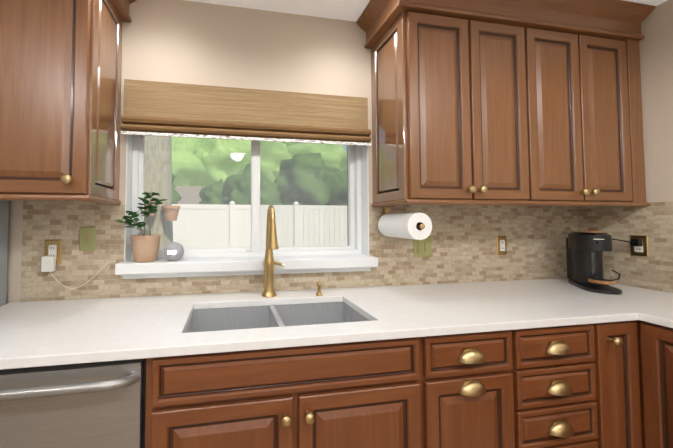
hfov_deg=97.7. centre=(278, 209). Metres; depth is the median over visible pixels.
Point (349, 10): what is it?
ceiling
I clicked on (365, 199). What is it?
liner
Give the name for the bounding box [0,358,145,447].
dishwasher
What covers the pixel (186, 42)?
wall
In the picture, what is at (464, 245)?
tile backsplash
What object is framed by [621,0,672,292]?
wall
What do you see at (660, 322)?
base cabinet
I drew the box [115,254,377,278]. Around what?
window sill
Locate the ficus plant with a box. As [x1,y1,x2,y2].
[115,191,166,262]
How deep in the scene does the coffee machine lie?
1.63 m
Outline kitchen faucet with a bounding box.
[262,205,285,296]
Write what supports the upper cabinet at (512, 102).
attached to the wall at (186, 42)
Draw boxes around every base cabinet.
[0,278,672,447]
[644,310,672,447]
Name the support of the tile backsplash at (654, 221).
attached to the wall at (656, 55)
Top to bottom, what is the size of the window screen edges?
0.794 m
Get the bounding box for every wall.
[6,0,559,303]
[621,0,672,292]
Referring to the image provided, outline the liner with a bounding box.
[124,135,368,261]
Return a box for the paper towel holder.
[378,207,431,239]
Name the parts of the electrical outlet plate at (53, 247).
electrical outlet with charger plug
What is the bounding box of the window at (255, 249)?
[131,135,361,258]
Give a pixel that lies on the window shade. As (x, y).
(156, 108)
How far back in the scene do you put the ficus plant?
1.43 m
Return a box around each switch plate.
[79,227,95,250]
[413,236,431,256]
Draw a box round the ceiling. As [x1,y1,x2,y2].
[186,0,666,21]
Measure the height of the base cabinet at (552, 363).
0.914 m
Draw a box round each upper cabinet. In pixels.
[0,0,127,203]
[368,0,535,205]
[492,0,648,206]
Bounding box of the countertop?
[0,278,672,369]
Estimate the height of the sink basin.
0.219 m
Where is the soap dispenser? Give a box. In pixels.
[316,281,321,295]
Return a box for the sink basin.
[185,302,368,332]
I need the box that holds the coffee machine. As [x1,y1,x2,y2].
[566,231,642,294]
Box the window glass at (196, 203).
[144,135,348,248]
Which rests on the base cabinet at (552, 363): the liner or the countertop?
the countertop
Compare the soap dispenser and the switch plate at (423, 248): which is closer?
the soap dispenser
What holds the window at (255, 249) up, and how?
in the wall at (186, 42)
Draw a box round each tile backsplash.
[20,201,579,301]
[580,202,672,292]
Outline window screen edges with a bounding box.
[260,141,348,246]
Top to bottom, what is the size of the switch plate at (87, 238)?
0.118 m
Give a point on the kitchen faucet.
(271, 246)
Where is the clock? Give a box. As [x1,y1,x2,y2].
[163,242,183,260]
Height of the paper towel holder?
0.167 m
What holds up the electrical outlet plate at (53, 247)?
attached to the tile backsplash at (464, 245)
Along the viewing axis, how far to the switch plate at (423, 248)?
1.72 m
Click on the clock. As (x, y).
(173, 251)
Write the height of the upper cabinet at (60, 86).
1.068 m
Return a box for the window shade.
[120,79,371,145]
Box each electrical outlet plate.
[41,239,114,288]
[496,236,506,254]
[630,235,648,256]
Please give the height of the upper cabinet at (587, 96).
1.068 m
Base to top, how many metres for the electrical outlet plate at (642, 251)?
0.118 m
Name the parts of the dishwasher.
handle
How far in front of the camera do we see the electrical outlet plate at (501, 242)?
1.81 m

